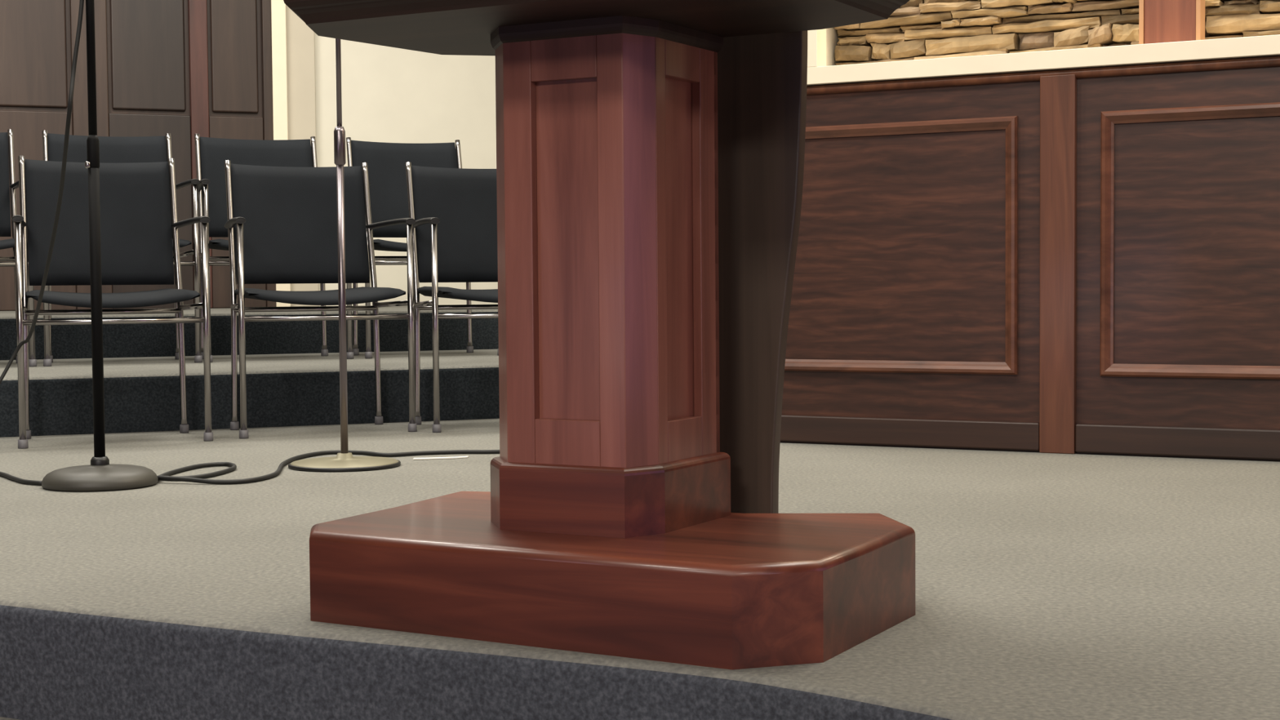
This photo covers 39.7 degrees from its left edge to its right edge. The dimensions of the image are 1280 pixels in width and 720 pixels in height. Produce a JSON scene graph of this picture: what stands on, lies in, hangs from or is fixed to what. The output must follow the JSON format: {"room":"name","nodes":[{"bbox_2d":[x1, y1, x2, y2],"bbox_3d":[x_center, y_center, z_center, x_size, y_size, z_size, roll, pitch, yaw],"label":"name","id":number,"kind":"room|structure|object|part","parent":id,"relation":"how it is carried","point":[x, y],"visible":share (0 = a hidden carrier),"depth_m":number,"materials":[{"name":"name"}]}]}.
{"room":"church sanctuary","nodes":[
{"label":"church sanctuary","id":0,"kind":"room"},
{"bbox_2d":[0,716,19,719],"bbox_3d":[-0.309,0.631,2.059,11.510,0.171,0.491,1,3,30],"label":"step","id":1,"kind":"structure","parent":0,"point":[1,717],"depth_m":2.60,"materials":[{"name":"grey carpet"}]},
{"bbox_2d":[0,305,498,359],"bbox_3d":[-1.447,-0.155,8.297,11.928,0.167,1.970,-1,3,-22],"label":"step","id":2,"kind":"structure","parent":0,"point":[282,337],"depth_m":7.19,"materials":[{"name":"grey carpet"}]},
{"bbox_2d":[0,0,275,311],"bbox_3d":[-3.685,-1.698,8.326,3.872,2.950,0.076,-1,3,-22],"label":"wall","id":3,"kind":"structure","parent":2,"relation":"on","point":[181,68],"depth_m":8.82,"materials":[{"name":"brown wood"}]},
{"bbox_3d":[-3.172,-2.156,8.512,0.765,1.858,0.020,-1,3,-22],"label":"raised panel","id":4,"kind":"part","parent":3,"relation":"part of","materials":[{"name":"brown wood"}]},
{"bbox_3d":[-3.157,-0.722,8.568,0.805,0.970,0.036,-1,3,-22],"label":"rail","id":5,"kind":"part","parent":3,"relation":"part of","materials":[{"name":"brown wood"}]},
{"bbox_3d":[-2.457,-2.175,8.801,0.357,1.858,0.020,-1,3,-22],"label":"raised panel","id":6,"kind":"part","parent":3,"relation":"part of","materials":[{"name":"brown wood"}]},
{"bbox_3d":[-2.442,-0.740,8.856,0.397,0.970,0.036,-1,3,-22],"label":"rail","id":7,"kind":"part","parent":3,"relation":"part of","materials":[{"name":"brown wood"}]},
{"bbox_3d":[-2.063,-2.185,8.960,0.233,1.858,0.020,-1,3,-22],"label":"raised panel","id":8,"kind":"part","parent":3,"relation":"part of","materials":[{"name":"brown wood"}]},
{"bbox_3d":[-2.048,-0.750,9.015,0.273,0.970,0.036,-1,3,-22],"label":"rail","id":9,"kind":"part","parent":3,"relation":"part of","materials":[{"name":"brown wood"}]},
{"bbox_2d":[271,0,290,306],"bbox_3d":[-1.855,-1.745,9.064,0.076,2.950,0.075,-1,3,-22],"label":"trim","id":10,"kind":"structure","parent":3,"relation":"attached to","point":[278,20],"depth_m":9.04,"materials":[{"name":"white paint"}]},
{"bbox_2d":[0,349,499,437],"bbox_3d":[-1.896,0.112,6.286,9.579,0.183,1.440,-1,3,-22],"label":"step riser","id":11,"kind":"structure","parent":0,"point":[141,394],"depth_m":5.82,"materials":[{"name":"grey carpet"}]},
{"bbox_2d":[0,128,36,366],"bbox_3d":[-2.479,-0.413,6.355,0.556,0.870,0.494,-1,3,-22],"label":"armchair","id":12,"kind":"object","parent":11,"relation":"on","point":[6,144],"visible":0.47,"depth_m":6.55,"materials":[{"name":"silver metal"}]},
{"bbox_3d":[-2.550,-0.649,6.516,0.432,0.392,0.125,-1,3,-22],"label":"backrest","id":13,"kind":"part","parent":12,"relation":"part of","materials":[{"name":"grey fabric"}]},
{"bbox_3d":[-2.459,-0.404,6.305,0.486,0.056,0.385,-1,3,-22],"label":"seat","id":14,"kind":"part","parent":12,"relation":"part of","materials":[{"name":"grey fabric"}]},
{"bbox_3d":[-2.518,-0.367,6.455,0.464,0.017,0.016,-1,3,-22],"label":"rail","id":15,"kind":"part","parent":12,"relation":"part of","materials":[{"name":"silver metal"}]},
{"bbox_3d":[-2.326,-0.431,6.586,0.025,0.858,0.130,-2,3,-27],"label":"leg","id":16,"kind":"part","parent":12,"relation":"part of","materials":[{"name":"silver metal"}]},
{"bbox_3d":[-2.392,-0.332,6.144,0.524,0.017,0.016,-1,3,-22],"label":"rail","id":17,"kind":"part","parent":12,"relation":"part of","materials":[{"name":"silver metal"}]},
{"bbox_3d":[-2.235,-0.642,6.403,0.037,0.026,0.418,-2,3,-26],"label":"armrest","id":18,"kind":"part","parent":12,"relation":"part of","materials":[{"name":"black plastic"}]},
{"bbox_3d":[-2.148,-0.308,6.243,0.020,0.640,0.019,-1,3,-22],"label":"leg","id":19,"kind":"part","parent":12,"relation":"part of","materials":[{"name":"silver metal"}]},
{"bbox_2d":[41,129,202,366],"bbox_3d":[-1.947,-0.427,6.570,0.556,0.870,0.494,-1,3,-22],"label":"armchair","id":20,"kind":"object","parent":11,"relation":"on","point":[113,149],"visible":0.34,"depth_m":6.71,"materials":[{"name":"black fabric"}]},
{"bbox_3d":[-2.218,-0.434,6.630,0.025,0.858,0.130,-1,3,-17],"label":"leg","id":21,"kind":"part","parent":20,"relation":"part of","materials":[{"name":"silver metal"}]},
{"bbox_3d":[-2.102,-0.309,6.262,0.020,0.640,0.019,-1,3,-22],"label":"leg","id":22,"kind":"part","parent":20,"relation":"part of","materials":[{"name":"silver metal"}]},
{"bbox_3d":[-2.018,-0.663,6.731,0.432,0.392,0.125,-1,3,-22],"label":"backrest","id":23,"kind":"part","parent":20,"relation":"part of","materials":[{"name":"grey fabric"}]},
{"bbox_3d":[-1.794,-0.445,6.801,0.025,0.858,0.130,-2,3,-27],"label":"leg","id":24,"kind":"part","parent":20,"relation":"part of","materials":[{"name":"silver metal"}]},
{"bbox_3d":[-1.926,-0.418,6.520,0.486,0.056,0.385,-1,3,-22],"label":"seat","id":25,"kind":"part","parent":20,"relation":"part of","materials":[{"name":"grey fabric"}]},
{"bbox_3d":[-1.859,-0.345,6.358,0.524,0.017,0.016,-1,3,-22],"label":"rail","id":26,"kind":"part","parent":20,"relation":"part of","materials":[{"name":"silver metal"}]},
{"bbox_3d":[-1.694,-0.396,6.606,0.016,0.027,0.340,-2,3,-27],"label":"rail","id":27,"kind":"part","parent":20,"relation":"part of","materials":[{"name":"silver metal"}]},
{"bbox_3d":[-1.702,-0.655,6.617,0.037,0.026,0.418,-2,3,-26],"label":"armrest","id":28,"kind":"part","parent":20,"relation":"part of","materials":[{"name":"black plastic"}]},
{"bbox_3d":[-1.616,-0.322,6.457,0.020,0.640,0.019,-1,3,-22],"label":"leg","id":29,"kind":"part","parent":20,"relation":"part of","materials":[{"name":"silver metal"}]},
{"bbox_2d":[194,133,354,362],"bbox_3d":[-1.427,-0.441,6.779,0.556,0.870,0.494,-1,3,-22],"label":"armchair","id":30,"kind":"object","parent":11,"relation":"on","point":[211,153],"visible":0.38,"depth_m":6.88,"materials":[{"name":"black fabric"}]},
{"bbox_3d":[-1.698,-0.447,6.840,0.025,0.858,0.130,-1,3,-17],"label":"leg","id":31,"kind":"part","parent":30,"relation":"part of","materials":[{"name":"silver metal"}]},
{"bbox_3d":[-1.646,-0.657,6.640,0.037,0.026,0.418,-1,3,-18],"label":"armrest","id":32,"kind":"part","parent":30,"relation":"part of","materials":[{"name":"black plastic"}]},
{"bbox_3d":[-1.582,-0.323,6.471,0.020,0.640,0.019,-1,3,-22],"label":"leg","id":33,"kind":"part","parent":30,"relation":"part of","materials":[{"name":"silver metal"}]},
{"bbox_3d":[-1.406,-0.431,6.729,0.486,0.056,0.385,-1,3,-22],"label":"seat","id":34,"kind":"part","parent":30,"relation":"part of","materials":[{"name":"grey fabric"}]},
{"bbox_3d":[-1.339,-0.359,6.568,0.524,0.017,0.016,-1,3,-22],"label":"rail","id":35,"kind":"part","parent":30,"relation":"part of","materials":[{"name":"silver metal"}]},
{"bbox_3d":[-1.466,-0.395,6.879,0.464,0.017,0.016,-1,3,-22],"label":"rail","id":36,"kind":"part","parent":30,"relation":"part of","materials":[{"name":"silver metal"}]},
{"bbox_3d":[-1.498,-0.676,6.940,0.432,0.392,0.125,-1,3,-22],"label":"backrest","id":37,"kind":"part","parent":30,"relation":"part of","materials":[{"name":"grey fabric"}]},
{"bbox_3d":[-1.274,-0.458,7.011,0.025,0.858,0.130,-2,3,-27],"label":"leg","id":38,"kind":"part","parent":30,"relation":"part of","materials":[{"name":"silver metal"}]},
{"bbox_3d":[-1.096,-0.335,6.667,0.020,0.640,0.019,-1,3,-22],"label":"leg","id":39,"kind":"part","parent":30,"relation":"part of","materials":[{"name":"silver metal"}]},
{"bbox_2d":[346,137,498,358],"bbox_3d":[-0.875,-0.455,7.002,0.556,0.870,0.494,-1,3,-22],"label":"armchair","id":40,"kind":"object","parent":11,"relation":"on","point":[386,166],"visible":0.32,"depth_m":7.13,"materials":[{"name":"black fabric"}]},
{"bbox_3d":[-1.146,-0.461,7.062,0.025,0.858,0.130,-1,3,-17],"label":"leg","id":41,"kind":"part","parent":40,"relation":"part of","materials":[{"name":"silver metal"}]},
{"bbox_3d":[-1.030,-0.337,6.694,0.020,0.640,0.019,-1,3,-22],"label":"leg","id":42,"kind":"part","parent":40,"relation":"part of","materials":[{"name":"silver metal"}]},
{"bbox_3d":[-0.788,-0.373,6.790,0.524,0.017,0.016,-1,3,-22],"label":"rail","id":43,"kind":"part","parent":40,"relation":"part of","materials":[{"name":"silver metal"}]},
{"bbox_3d":[-0.855,-0.446,6.952,0.486,0.056,0.385,-1,3,-22],"label":"seat","id":44,"kind":"part","parent":40,"relation":"part of","materials":[{"name":"grey fabric"}]},
{"bbox_3d":[-0.914,-0.409,7.102,0.464,0.017,0.016,-1,3,-22],"label":"rail","id":45,"kind":"part","parent":40,"relation":"part of","materials":[{"name":"silver metal"}]},
{"bbox_3d":[-0.946,-0.690,7.163,0.432,0.392,0.125,-1,3,-22],"label":"backrest","id":46,"kind":"part","parent":40,"relation":"part of","materials":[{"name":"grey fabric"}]},
{"bbox_3d":[-0.722,-0.472,7.233,0.025,0.858,0.130,-2,3,-27],"label":"leg","id":47,"kind":"part","parent":40,"relation":"part of","materials":[{"name":"silver metal"}]},
{"bbox_2d":[314,32,497,306],"bbox_3d":[-1.897,-1.698,9.149,12.004,3.750,0.100,-1,3,-22],"label":"wall","id":48,"kind":"structure","parent":0,"point":[389,95],"depth_m":9.38,"materials":[{"name":"beige paint"}]},
{"bbox_2d":[285,4,319,306],"bbox_3d":[-1.756,-1.748,9.123,0.152,2.950,0.040,-1,3,-22],"label":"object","id":49,"kind":"structure","parent":48,"relation":"attached to","point":[300,43],"depth_m":9.12,"materials":[{"name":"beige paint"}]},
{"bbox_2d":[0,418,1279,719],"bbox_3d":[1.942,0.263,6.170,11.500,0.171,9.344,1,3,29],"label":"floor","id":50,"kind":"structure","parent":0,"point":[1049,586],"depth_m":2.61,"materials":[{"name":"grey carpet"}]},
{"bbox_2d":[0,471,42,485],"bbox_3d":[-1.584,0.280,4.332,0.564,0.011,0.053,2,4,45],"label":"cable","id":51,"kind":"object","parent":50,"relation":"on","point":[10,477],"visible":0.96,"depth_m":4.17,"materials":[{"name":"black rubber"}]},
{"bbox_2d":[41,0,158,492],"bbox_3d":[-1.262,-0.457,4.088,0.260,1.500,0.260,0,2,0],"label":"microphone stand","id":52,"kind":"object","parent":50,"relation":"on","point":[100,475],"visible":1,"depth_m":4.08,"materials":[{"name":"grey metal"}]},
{"bbox_2d":[0,0,84,383],"bbox_3d":[-1.519,-0.432,4.514,0.301,1.422,1.016,-3,3,-43],"label":"microphone cable","id":53,"kind":"object","parent":52,"relation":"hanging from","point":[82,2],"visible":1,"depth_m":4.27,"materials":[{"name":"black rubber"}]},
{"bbox_2d":[11,155,213,448],"bbox_3d":[-1.622,-0.195,5.388,0.556,0.870,0.494,-1,3,-22],"label":"armchair","id":54,"kind":"object","parent":50,"relation":"on","point":[136,206],"visible":0.98,"depth_m":5.51,"materials":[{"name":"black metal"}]},
{"bbox_3d":[-1.841,-0.411,5.249,0.037,0.026,0.418,-1,3,-18],"label":"armrest","id":55,"kind":"part","parent":54,"relation":"part of","materials":[{"name":"black plastic"}]},
{"bbox_3d":[-1.777,-0.077,5.080,0.020,0.640,0.019,-1,3,-22],"label":"leg","id":56,"kind":"part","parent":54,"relation":"part of","materials":[{"name":"silver metal"}]},
{"bbox_3d":[-1.893,-0.202,5.449,0.025,0.858,0.130,-1,3,-17],"label":"leg","id":57,"kind":"part","parent":54,"relation":"part of","materials":[{"name":"silver metal"}]},
{"bbox_3d":[-1.693,-0.431,5.549,0.432,0.392,0.125,-1,3,-22],"label":"backrest","id":58,"kind":"part","parent":54,"relation":"part of","materials":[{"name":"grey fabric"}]},
{"bbox_3d":[-1.661,-0.149,5.488,0.464,0.017,0.016,-1,3,-22],"label":"rail","id":59,"kind":"part","parent":54,"relation":"part of","materials":[{"name":"silver metal"}]},
{"bbox_3d":[-1.602,-0.186,5.338,0.486,0.056,0.385,-1,3,-22],"label":"seat","id":60,"kind":"part","parent":54,"relation":"part of","materials":[{"name":"grey fabric"}]},
{"bbox_3d":[-1.535,-0.114,5.177,0.524,0.017,0.016,-1,3,-22],"label":"rail","id":61,"kind":"part","parent":54,"relation":"part of","materials":[{"name":"silver metal"}]},
{"bbox_3d":[-1.469,-0.212,5.619,0.025,0.858,0.130,-2,3,-27],"label":"leg","id":62,"kind":"part","parent":54,"relation":"part of","materials":[{"name":"silver metal"}]},
{"bbox_3d":[-1.369,-0.164,5.424,0.016,0.027,0.340,-2,3,-27],"label":"rail","id":63,"kind":"part","parent":54,"relation":"part of","materials":[{"name":"silver metal"}]},
{"bbox_3d":[-1.377,-0.423,5.436,0.037,0.026,0.418,-2,3,-26],"label":"armrest","id":64,"kind":"part","parent":54,"relation":"part of","materials":[{"name":"black plastic"}]},
{"bbox_3d":[-1.291,-0.090,5.276,0.020,0.640,0.019,-1,3,-22],"label":"leg","id":65,"kind":"part","parent":54,"relation":"part of","materials":[{"name":"silver metal"}]},
{"bbox_2d":[224,160,417,439],"bbox_3d":[-1.048,-0.212,5.663,0.556,0.870,0.494,-1,3,-22],"label":"armchair","id":66,"kind":"object","parent":50,"relation":"on","point":[281,224],"visible":0.97,"depth_m":5.78,"materials":[{"name":"black fabric"}]},
{"bbox_3d":[-1.319,-0.218,5.723,0.025,0.858,0.130,-1,3,-17],"label":"leg","id":67,"kind":"part","parent":66,"relation":"part of","materials":[{"name":"silver metal"}]},
{"bbox_3d":[-1.254,-0.169,5.513,0.016,0.027,0.340,-1,3,-17],"label":"rail","id":68,"kind":"part","parent":66,"relation":"part of","materials":[{"name":"silver metal"}]},
{"bbox_3d":[-1.267,-0.428,5.524,0.037,0.026,0.418,-1,3,-18],"label":"armrest","id":69,"kind":"part","parent":66,"relation":"part of","materials":[{"name":"black plastic"}]},
{"bbox_3d":[-1.203,-0.094,5.354,0.020,0.640,0.019,-1,3,-22],"label":"leg","id":70,"kind":"part","parent":66,"relation":"part of","materials":[{"name":"silver metal"}]},
{"bbox_3d":[-1.119,-0.447,5.824,0.432,0.392,0.125,-1,3,-22],"label":"backrest","id":71,"kind":"part","parent":66,"relation":"part of","materials":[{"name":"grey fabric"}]},
{"bbox_3d":[-1.087,-0.166,5.762,0.464,0.017,0.016,-1,3,-22],"label":"rail","id":72,"kind":"part","parent":66,"relation":"part of","materials":[{"name":"silver metal"}]},
{"bbox_3d":[-1.028,-0.203,5.613,0.486,0.056,0.385,-1,3,-22],"label":"seat","id":73,"kind":"part","parent":66,"relation":"part of","materials":[{"name":"grey fabric"}]},
{"bbox_3d":[-0.961,-0.130,5.451,0.524,0.017,0.016,-1,3,-22],"label":"rail","id":74,"kind":"part","parent":66,"relation":"part of","materials":[{"name":"silver metal"}]},
{"bbox_3d":[-0.895,-0.229,5.894,0.025,0.858,0.130,-2,3,-27],"label":"leg","id":75,"kind":"part","parent":66,"relation":"part of","materials":[{"name":"silver metal"}]},
{"bbox_3d":[-0.795,-0.180,5.699,0.016,0.027,0.340,-2,3,-27],"label":"rail","id":76,"kind":"part","parent":66,"relation":"part of","materials":[{"name":"silver metal"}]},
{"bbox_3d":[-0.804,-0.440,5.710,0.037,0.026,0.418,-2,3,-26],"label":"armrest","id":77,"kind":"part","parent":66,"relation":"part of","materials":[{"name":"black plastic"}]},
{"bbox_3d":[-0.718,-0.106,5.550,0.020,0.640,0.019,-1,3,-22],"label":"leg","id":78,"kind":"part","parent":66,"relation":"part of","materials":[{"name":"silver metal"}]},
{"bbox_2d":[157,449,499,484],"bbox_3d":[-0.519,0.249,4.788,1.737,0.017,0.495,-3,3,-40],"label":"cable","id":79,"kind":"object","parent":50,"relation":"on","point":[199,478],"visible":0.81,"depth_m":4.49,"materials":[{"name":"black rubber"}]},
{"bbox_2d":[288,38,400,471],"bbox_3d":[-0.759,-0.453,4.484,0.283,1.450,0.283,0,2,0],"label":"microphone stand","id":80,"kind":"object","parent":50,"relation":"on","point":[344,461],"visible":0.99,"depth_m":4.48,"materials":[{"name":"silver metal"}]},
{"bbox_2d":[413,456,468,459],"bbox_3d":[-0.527,0.260,4.691,0.152,0.002,0.032,-1,3,-16],"label":"tape strip","id":81,"kind":"object","parent":50,"relation":"on","point":[454,457],"visible":1,"depth_m":4.68,"materials":[{"name":"white plastic"}]},
{"bbox_2d":[404,161,497,432],"bbox_3d":[-0.481,-0.224,5.821,0.556,0.870,0.494,-1,3,-22],"label":"armchair","id":82,"kind":"object","parent":50,"relation":"on","point":[454,211],"visible":0.48,"depth_m":5.92,"materials":[{"name":"black fabric"}]},
{"bbox_3d":[-0.752,-0.230,5.881,0.025,0.858,0.130,-1,3,-17],"label":"leg","id":83,"kind":"part","parent":82,"relation":"part of","materials":[{"name":"silver metal"}]},
{"bbox_3d":[-0.687,-0.180,5.672,0.016,0.027,0.340,-1,3,-17],"label":"rail","id":84,"kind":"part","parent":82,"relation":"part of","materials":[{"name":"silver metal"}]},
{"bbox_3d":[-0.701,-0.440,5.682,0.037,0.026,0.418,-1,3,-18],"label":"armrest","id":85,"kind":"part","parent":82,"relation":"part of","materials":[{"name":"black plastic"}]},
{"bbox_3d":[-0.637,-0.105,5.513,0.020,0.640,0.019,-1,3,-22],"label":"leg","id":86,"kind":"part","parent":82,"relation":"part of","materials":[{"name":"silver metal"}]},
{"bbox_3d":[-0.552,-0.459,5.982,0.432,0.392,0.125,-1,3,-22],"label":"backrest","id":87,"kind":"part","parent":82,"relation":"part of","materials":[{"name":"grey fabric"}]},
{"bbox_3d":[-0.461,-0.214,5.771,0.486,0.056,0.385,-1,3,-22],"label":"seat","id":88,"kind":"part","parent":82,"relation":"part of","materials":[{"name":"grey fabric"}]},
{"bbox_3d":[-0.520,-0.177,5.921,0.464,0.017,0.016,-1,3,-22],"label":"rail","id":89,"kind":"part","parent":82,"relation":"part of","materials":[{"name":"silver metal"}]},
{"bbox_3d":[-0.394,-0.142,5.610,0.524,0.017,0.016,-1,3,-22],"label":"rail","id":90,"kind":"part","parent":82,"relation":"part of","materials":[{"name":"silver metal"}]},
{"bbox_2d":[283,0,915,669],"bbox_3d":[-0.058,-0.096,2.475,0.828,0.900,0.570,1,3,29],"label":"pulpit","id":91,"kind":"object","parent":50,"relation":"on","point":[651,153],"visible":1,"depth_m":2.39,"materials":[{"name":"brown wood"}]},
{"bbox_3d":[-0.100,-0.155,2.393,0.186,0.603,0.014,1,3,29],"label":"panel frame","id":92,"kind":"part","parent":91,"relation":"part of","materials":[{"name":"brown wood"}]},
{"bbox_3d":[0.062,-0.160,2.469,0.014,0.603,0.189,1,3,29],"label":"panel frame","id":93,"kind":"part","parent":91,"relation":"part of","materials":[{"name":"brown wood"}]},
{"bbox_3d":[0.076,-0.088,2.677,0.380,0.865,0.025,1,3,29],"label":"panel","id":94,"kind":"part","parent":91,"relation":"part of","materials":[{"name":"brown wood"}]},
{"bbox_2d":[826,27,841,66],"bbox_3d":[3.218,-1.556,3.767,6.300,3.650,0.400,1,3,28],"label":"wall","id":95,"kind":"structure","parent":0,"point":[832,35],"depth_m":5.21,"materials":[{"name":"beige paint"}]},
{"bbox_2d":[807,28,826,66],"bbox_3d":[0.474,-1.567,4.974,0.072,1.488,0.070,1,3,28],"label":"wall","id":96,"kind":"structure","parent":95,"relation":"attached to","point":[816,39],"depth_m":4.97,"materials":[{"name":"white paint"}]},
{"bbox_2d":[780,55,1279,461],"bbox_3d":[3.101,-0.229,3.637,6.250,1.013,0.052,1,3,28],"label":"wainscot","id":97,"kind":"structure","parent":95,"relation":"attached to","point":[1085,260],"depth_m":4.70,"materials":[{"name":"brown wood"}]},
{"bbox_3d":[0.685,-0.310,4.905,0.732,0.690,0.020,1,3,28],"label":"panel moulding","id":98,"kind":"part","parent":97,"relation":"part of","materials":[{"name":"brown wood"}]},
{"bbox_2d":[807,34,1279,85],"bbox_3d":[3.222,-0.766,3.718,6.125,0.048,0.370,1,3,28],"label":"trim ledge","id":99,"kind":"object","parent":97,"relation":"on","point":[1268,45],"visible":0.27,"depth_m":4.65,"materials":[{"name":"white paint"}]},
{"bbox_2d":[1138,0,1204,44],"bbox_3d":[1.388,-1.508,4.611,0.156,1.388,0.065,1,3,28],"label":"wooden post","id":100,"kind":"object","parent":99,"relation":"on","point":[1159,20],"visible":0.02,"depth_m":4.62,"materials":[{"name":"brown wood"}]},
{"bbox_3d":[1.526,-0.297,4.457,0.730,0.690,0.020,1,3,28],"label":"panel moulding","id":101,"kind":"part","parent":97,"relation":"part of","materials":[{"name":"brown wood"}]},
{"bbox_2d":[834,0,1279,65],"bbox_3d":[3.354,-1.487,3.700,6.318,1.530,0.117,1,3,28],"label":"stone wall","id":102,"kind":"structure","parent":0,"point":[965,28],"depth_m":4.96,"materials":[{"name":"beige stone"}]}
]}

